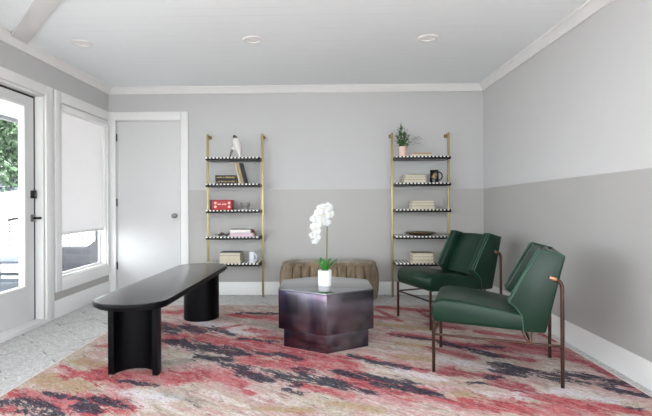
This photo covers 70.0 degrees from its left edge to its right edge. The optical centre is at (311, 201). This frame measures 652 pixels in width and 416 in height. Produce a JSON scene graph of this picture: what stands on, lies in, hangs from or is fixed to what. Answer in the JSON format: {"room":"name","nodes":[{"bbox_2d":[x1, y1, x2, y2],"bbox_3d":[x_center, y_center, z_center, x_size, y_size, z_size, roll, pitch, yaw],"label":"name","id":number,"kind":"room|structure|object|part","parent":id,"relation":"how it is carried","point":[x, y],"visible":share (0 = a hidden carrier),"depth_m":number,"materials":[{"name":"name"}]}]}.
{"room":"living room","nodes":[
{"label":"living room","id":0,"kind":"room"},
{"bbox_2d":[0,40,108,300],"bbox_3d":[-2.562,-0.123,1.495,0.130,2.450,8.330,0,0,1],"label":"wall","id":1,"kind":"structure","parent":0,"point":[13,59],"depth_m":4.41,"materials":[{"name":"grey paint"}]},
{"bbox_2d":[0,79,46,343],"bbox_3d":[-2.519,0.064,3.762,0.212,2.075,0.953,0,0,1],"label":"door","id":2,"kind":"structure","parent":1,"relation":"in","point":[22,308],"depth_m":4.11,"materials":[{"name":"white paint"}]},
{"bbox_3d":[-2.582,0.145,4.106,0.070,0.065,0.203,0,0,1],"label":"handle","id":3,"kind":"part","parent":2,"relation":"part of","materials":[{"name":"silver metal"}]},
{"bbox_3d":[-2.497,0.144,4.176,0.012,0.065,0.058,0,0,1],"label":"handle","id":4,"kind":"part","parent":2,"relation":"part of","materials":[{"name":"black metal"}]},
{"bbox_2d":[0,66,53,322],"bbox_3d":[-2.433,0.019,3.765,0.020,2.165,1.185,0,0,1],"label":"trim","id":5,"kind":"structure","parent":1,"relation":"attached to","point":[5,74],"depth_m":4.26,"materials":[{"name":"white paint"}]},
{"bbox_2d":[0,26,111,94],"bbox_3d":[-2.467,-1.312,1.492,0.070,0.072,8.070,0,0,1],"label":"trim","id":6,"kind":"structure","parent":1,"relation":"attached to","point":[31,49],"depth_m":4.31,"materials":[{"name":"white paint"}]},
{"bbox_2d":[53,89,109,292],"bbox_3d":[-2.470,-0.103,4.944,0.152,1.920,1.110,0,0,1],"label":"window","id":7,"kind":"structure","parent":1,"relation":"in","point":[64,280],"depth_m":4.80,"materials":[{"name":"white paint"}]},
{"bbox_3d":[-2.458,-0.113,4.971,0.085,1.690,0.965,0,0,1],"label":"frame","id":8,"kind":"part","parent":7,"relation":"part of","materials":[{"name":"white paint"}]},
{"bbox_2d":[61,105,107,234],"bbox_3d":[-2.430,-0.309,4.970,0.086,1.271,0.939,0,0,1],"label":"roller shade","id":9,"kind":"object","parent":7,"relation":"attached to","point":[82,136],"visible":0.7,"depth_m":4.96,"materials":[{"name":"white fabric"}]},
{"bbox_2d":[54,281,109,318],"bbox_3d":[-2.403,1.016,4.943,0.016,0.170,1.168,0,0,1],"label":"baseboard","id":10,"kind":"structure","parent":1,"relation":"attached to","point":[65,305],"depth_m":4.80,"materials":[{"name":"white paint"}]},
{"bbox_2d":[0,0,587,86],"bbox_3d":[-0.321,-1.419,1.443,4.765,0.120,8.370,0,0,1],"label":"ceiling","id":11,"kind":"structure","parent":0,"point":[137,43],"depth_m":3.83,"materials":[{"name":"paint"}]},
{"bbox_2d":[11,0,60,43],"bbox_3d":[-1.001,-1.344,2.223,0.140,0.022,4.600,0,0,-41],"label":"trim","id":12,"kind":"structure","parent":11,"relation":"attached to","point":[37,12],"depth_m":3.38,"materials":[{"name":"white paint"}]},
{"bbox_2d":[70,39,92,46],"bbox_3d":[-1.945,-1.346,3.946,0.176,0.010,0.176,0,0,1],"label":"recessed light","id":13,"kind":"object","parent":11,"relation":"in","point":[78,42],"visible":1,"depth_m":3.93,"materials":[{"name":"white paint"}]},
{"bbox_2d":[242,36,262,43],"bbox_3d":[-0.486,-1.353,3.882,0.176,0.010,0.176,0,0,1],"label":"recessed light","id":14,"kind":"object","parent":11,"relation":"in","point":[249,39],"visible":1,"depth_m":3.87,"materials":[{"name":"white paint"}]},
{"bbox_2d":[417,34,438,41],"bbox_3d":[0.969,-1.360,3.863,0.176,0.010,0.176,0,0,1],"label":"recessed light","id":15,"kind":"object","parent":11,"relation":"in","point":[427,37],"visible":1,"depth_m":3.85,"materials":[{"name":"white paint"}]},
{"bbox_2d":[109,91,483,281],"bbox_3d":[-0.195,-0.134,5.541,4.415,2.450,0.130,0,0,1],"label":"wall","id":16,"kind":"structure","parent":0,"point":[334,148],"depth_m":5.47,"materials":[{"name":"grey paint"}]},
{"bbox_2d":[116,120,179,289],"bbox_3d":[-1.932,0.067,5.546,0.761,2.065,0.180,0,0,1],"label":"door","id":17,"kind":"structure","parent":16,"relation":"in","point":[147,152],"depth_m":5.52,"materials":[{"name":"white paint"}]},
{"bbox_2d":[109,111,188,291],"bbox_3d":[-1.926,0.016,5.506,0.953,2.166,0.020,0,0,1],"label":"trim","id":18,"kind":"structure","parent":16,"relation":"attached to","point":[182,116],"depth_m":5.50,"materials":[{"name":"white paint"}]},
{"bbox_2d":[109,83,483,94],"bbox_3d":[-0.203,-1.323,5.441,4.415,0.072,0.070,0,0,1],"label":"trim","id":19,"kind":"structure","parent":16,"relation":"attached to","point":[447,86],"depth_m":5.44,"materials":[{"name":"white paint"}]},
{"bbox_2d":[219,282,479,294],"bbox_3d":[0.281,1.013,5.457,3.439,0.152,0.016,0,0,1],"label":"baseboard","id":20,"kind":"structure","parent":16,"relation":"attached to","point":[225,288],"depth_m":5.47,"materials":[{"name":"white paint"}]},
{"bbox_2d":[0,295,651,395],"bbox_3d":[-0.309,1.151,1.443,4.765,0.120,8.370,0,0,1],"label":"floor","id":21,"kind":"structure","parent":0,"point":[23,356],"depth_m":3.72,"materials":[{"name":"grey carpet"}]},
{"bbox_2d":[205,134,264,296],"bbox_3d":[-0.874,0.157,5.343,0.667,1.875,0.295,0,0,1],"label":"wall shelf unit","id":22,"kind":"object","parent":21,"relation":"on","point":[208,159],"visible":0.91,"depth_m":5.26,"materials":[{"name":"gold metal"}]},
{"bbox_3d":[-1.190,0.158,5.359,0.024,1.875,0.026,0,0,1],"label":"post","id":23,"kind":"part","parent":22,"relation":"part of","materials":[{"name":"gold metal"}]},
{"bbox_2d":[210,200,233,209],"bbox_3d":[-1.008,0.033,5.254,0.238,0.113,0.141,0,0,1],"label":"box","id":24,"kind":"object","parent":22,"relation":"on","point":[214,204],"visible":1,"depth_m":5.18,"materials":[{"name":"red metal"}]},
{"bbox_2d":[214,232,229,235],"bbox_3d":[-1.006,0.363,5.275,0.199,0.050,0.071,0,0,1],"label":"ornament","id":25,"kind":"object","parent":22,"relation":"on","point":[221,233],"visible":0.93,"depth_m":5.25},
{"bbox_2d":[215,179,238,183],"bbox_3d":[-0.950,-0.229,5.273,0.236,0.046,0.171,0,0,1],"label":"book","id":26,"kind":"object","parent":22,"relation":"on","point":[220,181],"visible":0.94,"depth_m":5.19,"materials":[{"name":"black paper"}]},
{"bbox_2d":[215,175,237,179],"bbox_3d":[-0.951,-0.275,5.273,0.238,0.046,0.171,0,0,1],"label":"book","id":27,"kind":"object","parent":26,"relation":"on","point":[217,177],"visible":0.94,"depth_m":5.19,"materials":[{"name":"black paper"}]},
{"bbox_2d":[219,258,242,263],"bbox_3d":[-0.905,0.663,5.282,0.238,0.046,0.200,0,0,1],"label":"book","id":28,"kind":"object","parent":22,"relation":"on","point":[221,261],"visible":0.75,"depth_m":5.18,"materials":[{"name":"beige paper"}]},
{"bbox_2d":[220,254,242,258],"bbox_3d":[-0.906,0.620,5.282,0.234,0.041,0.200,0,0,1],"label":"book","id":29,"kind":"object","parent":28,"relation":"on","point":[240,256],"visible":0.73,"depth_m":5.19,"materials":[{"name":"beige paper"}]},
{"bbox_2d":[220,251,242,255],"bbox_3d":[-0.903,0.582,5.282,0.228,0.034,0.190,0,0,1],"label":"book","id":30,"kind":"object","parent":29,"relation":"on","point":[223,253],"visible":1,"depth_m":5.19,"materials":[{"name":"beige paper"}]},
{"bbox_2d":[229,135,240,156],"bbox_3d":[-0.864,-0.632,5.291,0.141,0.264,0.090,0,0,1],"label":"abstract sculpture","id":31,"kind":"object","parent":22,"relation":"on","point":[236,143],"visible":0.91,"depth_m":5.27,"materials":[{"name":"white ceramic"}]},
{"bbox_2d":[234,163,241,183],"bbox_3d":[-0.823,-0.322,5.271,0.082,0.232,0.150,0,0,1],"label":"book","id":32,"kind":"object","parent":22,"relation":"on","point":[235,164],"visible":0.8,"depth_m":5.20,"materials":[{"name":"beige paper"}]},
{"bbox_2d":[236,163,243,183],"bbox_3d":[-0.792,-0.322,5.270,0.082,0.232,0.150,0,0,1],"label":"book","id":33,"kind":"object","parent":22,"relation":"on","point":[238,164],"visible":0.75,"depth_m":5.20,"materials":[{"name":"beige paper"}]},
{"bbox_2d":[230,232,255,236],"bbox_3d":[-0.772,0.366,5.269,0.265,0.042,0.190,0,0,1],"label":"book","id":34,"kind":"object","parent":22,"relation":"on","point":[251,234],"visible":0.86,"depth_m":5.17,"materials":[{"name":"pink paper"}]},
{"bbox_2d":[230,229,251,232],"bbox_3d":[-0.788,0.326,5.270,0.228,0.036,0.170,0,0,1],"label":"book","id":35,"kind":"object","parent":34,"relation":"on","point":[231,230],"visible":0.95,"depth_m":5.19,"materials":[{"name":"white paper"}]},
{"bbox_2d":[239,163,247,183],"bbox_3d":[-0.763,-0.324,5.269,0.079,0.234,0.150,0,0,1],"label":"book","id":36,"kind":"object","parent":22,"relation":"on","point":[241,164],"visible":0.91,"depth_m":5.20,"materials":[{"name":"black paper"}]},
{"bbox_2d":[240,202,250,209],"bbox_3d":[-0.746,0.047,5.259,0.120,0.083,0.120,0,0,1],"label":"bowl","id":37,"kind":"object","parent":22,"relation":"on","point":[245,205],"visible":1,"depth_m":5.22,"materials":[{"name":"grey ceramic"}]},
{"bbox_2d":[249,252,256,262],"bbox_3d":[-0.652,0.624,5.242,0.104,0.122,0.064,0,0,30],"label":"mug","id":38,"kind":"object","parent":22,"relation":"on","point":[252,255],"visible":1,"depth_m":5.22,"materials":[{"name":"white ceramic"}]},
{"bbox_3d":[-0.557,0.155,5.344,0.024,1.875,0.026,0,0,1],"label":"post","id":39,"kind":"part","parent":22,"relation":"part of","materials":[{"name":"gold metal"}]},
{"bbox_2d":[0,305,651,415],"bbox_3d":[0.065,1.084,2.554,3.618,0.011,4.626,0,0,1],"label":"area rug","id":40,"kind":"object","parent":21,"relation":"on","point":[238,362],"visible":0.74,"depth_m":2.85,"materials":[{"name":"fabric"}]},
{"bbox_2d":[92,263,226,375],"bbox_3d":[-1.075,0.843,3.656,0.474,0.482,1.879,0,0,3],"label":"bench","id":41,"kind":"object","parent":40,"relation":"on","point":[134,310],"visible":1,"depth_m":3.03,"materials":[{"name":"black wood"}]},
{"bbox_3d":[-1.112,0.866,3.010,0.320,0.437,0.195,0,0,3],"label":"leg","id":42,"kind":"part","parent":41,"relation":"part of","materials":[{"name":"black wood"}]},
{"bbox_3d":[-1.037,0.866,4.302,0.320,0.437,0.195,0,0,3],"label":"leg","id":43,"kind":"part","parent":41,"relation":"part of","materials":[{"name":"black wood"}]},
{"bbox_2d":[278,276,373,353],"bbox_3d":[0.113,0.862,3.663,0.708,0.434,0.816,0,0,1],"label":"coffee table","id":44,"kind":"object","parent":40,"relation":"on","point":[337,317],"visible":0.94,"depth_m":3.38,"materials":[{"name":"metal"}]},
{"bbox_2d":[309,202,336,286],"bbox_3d":[0.091,0.323,3.592,0.219,0.644,0.120,0,0,1],"label":"potted orchid","id":45,"kind":"object","parent":44,"relation":"on","point":[321,215],"visible":1,"depth_m":3.56,"materials":[{"name":"white plant"}]},
{"bbox_3d":[0.017,0.252,3.567,0.072,0.060,0.015,2,-8,-5],"label":"flower","id":46,"kind":"part","parent":45,"relation":"part of","materials":[{"name":"white plant"}]},
{"bbox_3d":[0.011,0.188,3.569,0.076,0.064,0.016,-8,-13,44],"label":"flower","id":47,"kind":"part","parent":45,"relation":"part of","materials":[{"name":"white plant"}]},
{"bbox_3d":[0.026,0.121,3.562,0.086,0.070,0.018,-17,-17,11],"label":"flower","id":48,"kind":"part","parent":45,"relation":"part of","materials":[{"name":"white plant"}]},
{"bbox_3d":[0.042,0.222,3.563,0.074,0.061,0.015,-4,-3,16],"label":"flower","id":49,"kind":"part","parent":45,"relation":"part of","materials":[{"name":"white plant"}]},
{"bbox_3d":[0.053,0.076,3.560,0.090,0.074,0.018,-21,-27,26],"label":"flower","id":50,"kind":"part","parent":45,"relation":"part of","materials":[{"name":"white plant"}]},
{"bbox_3d":[0.079,0.137,3.553,0.090,0.075,0.019,12,-5,-25],"label":"flower","id":51,"kind":"part","parent":45,"relation":"part of","materials":[{"name":"white plant"}]},
{"bbox_3d":[0.105,0.585,3.599,0.106,0.120,0.106,0,0,1],"label":"pot","id":52,"kind":"part","parent":45,"relation":"part of","materials":[{"name":"white ceramic"}]},
{"bbox_3d":[0.105,0.098,3.558,0.094,0.078,0.020,22,23,19],"label":"flower","id":53,"kind":"part","parent":45,"relation":"part of","materials":[{"name":"white plant"}]},
{"bbox_3d":[0.113,0.153,3.564,0.081,0.068,0.017,15,6,-6],"label":"flower","id":54,"kind":"part","parent":45,"relation":"part of","materials":[{"name":"white plant"}]},
{"bbox_3d":[0.120,0.043,3.563,0.098,0.084,0.020,12,10,-2],"label":"flower","id":55,"kind":"part","parent":45,"relation":"part of","materials":[{"name":"white plant"}]},
{"bbox_3d":[0.147,0.080,3.574,0.090,0.074,0.018,17,-29,-23],"label":"flower","id":56,"kind":"part","parent":45,"relation":"part of","materials":[{"name":"white plant"}]},
{"bbox_2d":[397,230,501,329],"bbox_3d":[1.253,0.676,4.273,0.756,0.796,0.579,0,0,-20],"label":"lounge chair","id":57,"kind":"object","parent":40,"relation":"on","point":[468,260],"visible":0.96,"depth_m":4.12,"materials":[{"name":"green leather"}]},
{"bbox_3d":[0.821,0.913,4.393,0.021,0.325,0.021,0,0,-20],"label":"leg","id":58,"kind":"part","parent":57,"relation":"part of","materials":[{"name":"brown metal"}]},
{"bbox_3d":[1.002,0.912,3.901,0.021,0.325,0.021,0,0,-20],"label":"leg","id":59,"kind":"part","parent":57,"relation":"part of","materials":[{"name":"brown metal"}]},
{"bbox_3d":[1.185,0.692,4.248,0.612,0.163,0.532,0,0,-20],"label":"seat","id":60,"kind":"part","parent":57,"relation":"part of","materials":[{"name":"green leather"}]},
{"bbox_2d":[448,233,482,275],"bbox_3d":[1.487,0.518,4.359,0.250,0.448,0.400,0,0,-20],"label":"cushion","id":61,"kind":"object","parent":57,"relation":"on","point":[463,248],"depth_m":4.37,"materials":[{"name":"green leather"}]},
{"bbox_3d":[1.675,0.755,4.132,0.048,0.633,0.022,0,0,-20],"label":"leg","id":62,"kind":"part","parent":57,"relation":"part of","materials":[{"name":"brown metal"}]},
{"bbox_2d":[432,242,564,388],"bbox_3d":[1.209,0.676,3.070,0.756,0.796,0.579,0,0,20],"label":"lounge chair","id":63,"kind":"object","parent":40,"relation":"on","point":[532,285],"visible":1,"depth_m":2.80,"materials":[{"name":"green leather"}]},
{"bbox_3d":[0.777,0.913,2.951,0.021,0.325,0.021,0,0,20],"label":"leg","id":64,"kind":"part","parent":63,"relation":"part of","materials":[{"name":"brown metal"}]},
{"bbox_3d":[0.959,0.912,3.442,0.021,0.325,0.021,0,0,20],"label":"leg","id":65,"kind":"part","parent":63,"relation":"part of","materials":[{"name":"brown metal"}]},
{"bbox_3d":[1.142,0.692,3.095,0.612,0.163,0.532,0,0,20],"label":"seat","id":66,"kind":"part","parent":63,"relation":"part of","materials":[{"name":"green leather"}]},
{"bbox_3d":[1.631,0.755,3.210,0.048,0.633,0.022,0,0,20],"label":"leg","id":67,"kind":"part","parent":63,"relation":"part of","materials":[{"name":"brown metal"}]},
{"bbox_2d":[542,246,561,253],"bbox_3d":[1.443,0.518,2.983,0.250,0.448,0.400,0,0,20],"label":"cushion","id":68,"kind":"object","parent":63,"relation":"on","point":[548,248],"depth_m":3.01,"materials":[{"name":"green leather"}]},
{"bbox_3d":[1.438,0.756,2.689,0.048,0.633,0.022,0,0,20],"label":"leg","id":69,"kind":"part","parent":63,"relation":"part of","materials":[{"name":"brown metal"}]},
{"bbox_2d":[280,259,378,299],"bbox_3d":[0.198,0.866,5.162,1.100,0.446,0.502,0,0,1],"label":"ottoman","id":70,"kind":"object","parent":21,"relation":"on","point":[367,269],"visible":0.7,"depth_m":4.96,"materials":[{"name":"beige fabric"}]},
{"bbox_2d":[283,259,375,265],"bbox_3d":[0.198,0.669,5.162,1.034,0.051,0.434,0,0,1],"label":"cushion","id":71,"kind":"object","parent":70,"relation":"on","point":[292,262],"depth_m":5.01,"materials":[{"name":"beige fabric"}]},
{"bbox_2d":[389,132,450,296],"bbox_3d":[1.247,0.147,5.294,0.674,1.875,0.295,0,0,1],"label":"wall shelf unit","id":72,"kind":"object","parent":21,"relation":"on","point":[448,157],"visible":0.84,"depth_m":5.23,"materials":[{"name":"gold metal"}]},
{"bbox_3d":[0.927,0.148,5.310,0.024,1.875,0.026,0,0,1],"label":"post","id":73,"kind":"part","parent":72,"relation":"part of","materials":[{"name":"gold metal"}]},
{"bbox_2d":[394,122,419,155],"bbox_3d":[1.092,-0.708,5.245,0.316,0.394,0.140,0,0,1],"label":"potted plant","id":74,"kind":"object","parent":72,"relation":"on","point":[403,148],"visible":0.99,"depth_m":5.23,"materials":[{"name":"green plant"}]},
{"bbox_3d":[1.034,-0.568,5.247,0.094,0.114,0.094,0,0,1],"label":"pot","id":75,"kind":"part","parent":74,"relation":"part of","materials":[{"name":"pink ceramic"}]},
{"bbox_3d":[1.091,-0.750,5.246,0.308,0.300,0.103,0,0,1],"label":"stem","id":76,"kind":"part","parent":74,"relation":"part of","materials":[{"name":"green plant"}]},
{"bbox_2d":[401,179,425,182],"bbox_3d":[1.143,-0.232,5.225,0.243,0.034,0.200,0,0,1],"label":"book","id":77,"kind":"object","parent":72,"relation":"on","point":[403,180],"visible":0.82,"depth_m":5.13,"materials":[{"name":"beige paper"}]},
{"bbox_2d":[402,177,424,179],"bbox_3d":[1.147,-0.263,5.225,0.228,0.026,0.190,0,0,1],"label":"book","id":78,"kind":"object","parent":77,"relation":"on","point":[403,177],"visible":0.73,"depth_m":5.13,"materials":[{"name":"beige paper"}]},
{"bbox_2d":[403,175,424,176],"bbox_3d":[1.150,-0.289,5.225,0.216,0.026,0.180,0,0,1],"label":"book","id":79,"kind":"object","parent":78,"relation":"on","point":[403,175],"visible":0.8,"depth_m":5.14,"materials":[{"name":"beige paper"}]},
{"bbox_2d":[409,154,431,155],"bbox_3d":[1.230,-0.521,5.243,0.235,0.019,0.170,0,0,1],"label":"book","id":80,"kind":"object","parent":72,"relation":"on","point":[411,154],"visible":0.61,"depth_m":5.16,"materials":[{"name":"white paper"}]},
{"bbox_2d":[405,231,436,235],"bbox_3d":[1.239,0.358,5.253,0.357,0.039,0.224,0,0,1],"label":"tray","id":81,"kind":"object","parent":72,"relation":"on","point":[414,233],"visible":1,"depth_m":5.20,"materials":[{"name":"brown wood"}]},
{"bbox_2d":[409,258,433,262],"bbox_3d":[1.236,0.658,5.213,0.232,0.036,0.190,0,0,1],"label":"book","id":82,"kind":"object","parent":72,"relation":"on","point":[411,260],"visible":0.73,"depth_m":5.12,"materials":[{"name":"beige paper"}]},
{"bbox_2d":[410,255,432,259],"bbox_3d":[1.236,0.622,5.213,0.226,0.036,0.180,0,0,1],"label":"book","id":83,"kind":"object","parent":82,"relation":"on","point":[411,257],"visible":0.73,"depth_m":5.13,"materials":[{"name":"beige paper"}]},
{"bbox_2d":[410,251,432,256],"bbox_3d":[1.234,0.584,5.213,0.224,0.040,0.180,0,0,1],"label":"book","id":84,"kind":"object","parent":83,"relation":"on","point":[412,253],"visible":1,"depth_m":5.13,"materials":[{"name":"beige paper"}]},
{"bbox_2d":[409,206,434,208],"bbox_3d":[1.240,0.061,5.223,0.248,0.036,0.200,0,0,1],"label":"book","id":85,"kind":"object","parent":72,"relation":"on","point":[410,207],"visible":0.82,"depth_m":5.13,"materials":[{"name":"beige paper"}]},
{"bbox_2d":[409,203,433,205],"bbox_3d":[1.238,0.026,5.223,0.244,0.034,0.190,0,0,1],"label":"book","id":86,"kind":"object","parent":85,"relation":"on","point":[410,204],"visible":0.8,"depth_m":5.13,"materials":[{"name":"beige paper"}]},
{"bbox_2d":[409,200,433,202],"bbox_3d":[1.237,-0.004,5.223,0.236,0.026,0.180,0,0,1],"label":"book","id":87,"kind":"object","parent":86,"relation":"on","point":[411,201],"visible":1,"depth_m":5.14,"materials":[{"name":"beige paper"}]},
{"bbox_2d":[430,170,442,181],"bbox_3d":[1.403,-0.288,5.209,0.143,0.142,0.094,0,0,1],"label":"mug","id":88,"kind":"object","parent":72,"relation":"on","point":[434,174],"visible":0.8,"depth_m":5.17,"materials":[{"name":"black ceramic"}]},
{"bbox_3d":[1.567,0.145,5.295,0.024,1.875,0.026,0,0,1],"label":"post","id":89,"kind":"part","parent":72,"relation":"part of","materials":[{"name":"gold metal"}]},
{"bbox_2d":[483,0,651,361],"bbox_3d":[1.982,-0.144,1.389,0.130,2.450,8.330,0,0,1],"label":"wall","id":90,"kind":"structure","parent":0,"point":[567,132],"depth_m":3.30,"materials":[{"name":"grey paint"}]},
{"bbox_2d":[479,0,613,90],"bbox_3d":[1.877,-1.333,1.392,0.070,0.072,8.070,0,0,1],"label":"trim","id":91,"kind":"structure","parent":90,"relation":"attached to","point":[590,7],"depth_m":3.77,"materials":[{"name":"white paint"}]},
{"bbox_2d":[483,285,651,390],"bbox_3d":[1.918,0.999,1.391,0.009,0.165,8.070,0,0,1],"label":"baseboard","id":92,"kind":"structure","parent":90,"relation":"attached to","point":[627,363],"depth_m":3.08,"materials":[{"name":"white paint"}]},
{"label":"outside","id":93,"kind":"structure","parent":0,"visible":0},
{"bbox_2d":[0,253,18,278],"bbox_3d":[-4.759,1.562,10.113,70.000,0.500,70.000,0,0,1],"label":"ground","id":94,"kind":"structure","parent":93,"point":[4,267],"depth_m":9.36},
{"bbox_2d":[0,119,17,192],"bbox_3d":[-9.873,-1.437,15.727,3.952,5.567,5.011,0,0,14],"label":"tree","id":95,"kind":"object","parent":94,"relation":"on","point":[8,130],"visible":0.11,"depth_m":14.33,"materials":[{"name":"green plant"}]},
{"bbox_2d":[0,282,18,291],"bbox_3d":[-4.339,1.296,6.728,2.200,0.030,1.450,0,0,1],"label":"gravel bed","id":96,"kind":"object","parent":94,"relation":"on","point":[4,286],"depth_m":7.14,"materials":[{"name":"grey gravel"}]},
{"bbox_2d":[0,255,18,282],"bbox_3d":[-4.553,1.067,7.038,1.000,0.430,0.740,0,0,1],"label":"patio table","id":97,"kind":"object","parent":96,"relation":"on","point":[3,259],"visible":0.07,"depth_m":6.89,"materials":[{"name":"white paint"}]},
{"bbox_3d":[-4.546,1.136,7.338,0.750,0.050,0.030,0,0,1],"label":"rail","id":98,"kind":"part","parent":97,"relation":"part of","materials":[{"name":"grey metal"}]},
{"bbox_3d":[-4.559,1.137,6.738,0.750,0.050,0.030,0,0,1],"label":"rail","id":99,"kind":"part","parent":97,"relation":"part of","materials":[{"name":"metal"}]},
{"bbox_2d":[0,210,94,252],"bbox_3d":[-7.713,0.766,12.282,6.000,1.120,0.200,0,0,1],"label":"wall","id":100,"kind":"structure","parent":94,"relation":"on","point":[9,230],"depth_m":12.21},
{"bbox_2d":[62,241,94,271],"bbox_3d":[-3.868,0.933,7.717,1.500,0.750,0.250,0,0,1],"label":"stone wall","id":101,"kind":"structure","parent":94,"relation":"on","point":[73,257],"depth_m":7.59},
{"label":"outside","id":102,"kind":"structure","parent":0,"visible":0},
{"bbox_2d":[0,101,17,118],"bbox_3d":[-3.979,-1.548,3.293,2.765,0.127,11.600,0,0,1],"label":"porch roof","id":103,"kind":"structure","parent":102,"point":[6,109],"depth_m":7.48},
{"bbox_2d":[0,114,17,123],"bbox_3d":[-5.412,-1.524,3.326,0.100,0.200,11.600,0,0,1],"label":"fascia","id":104,"kind":"object","parent":103,"relation":"attached to","point":[2,117],"depth_m":8.11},
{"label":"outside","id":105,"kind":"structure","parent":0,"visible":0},
{"bbox_2d":[0,177,18,209],"bbox_3d":[-10.450,-0.286,14.196,5.450,1.150,3.100,0,0,1],"label":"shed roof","id":106,"kind":"structure","parent":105,"point":[9,200],"depth_m":13.45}
]}

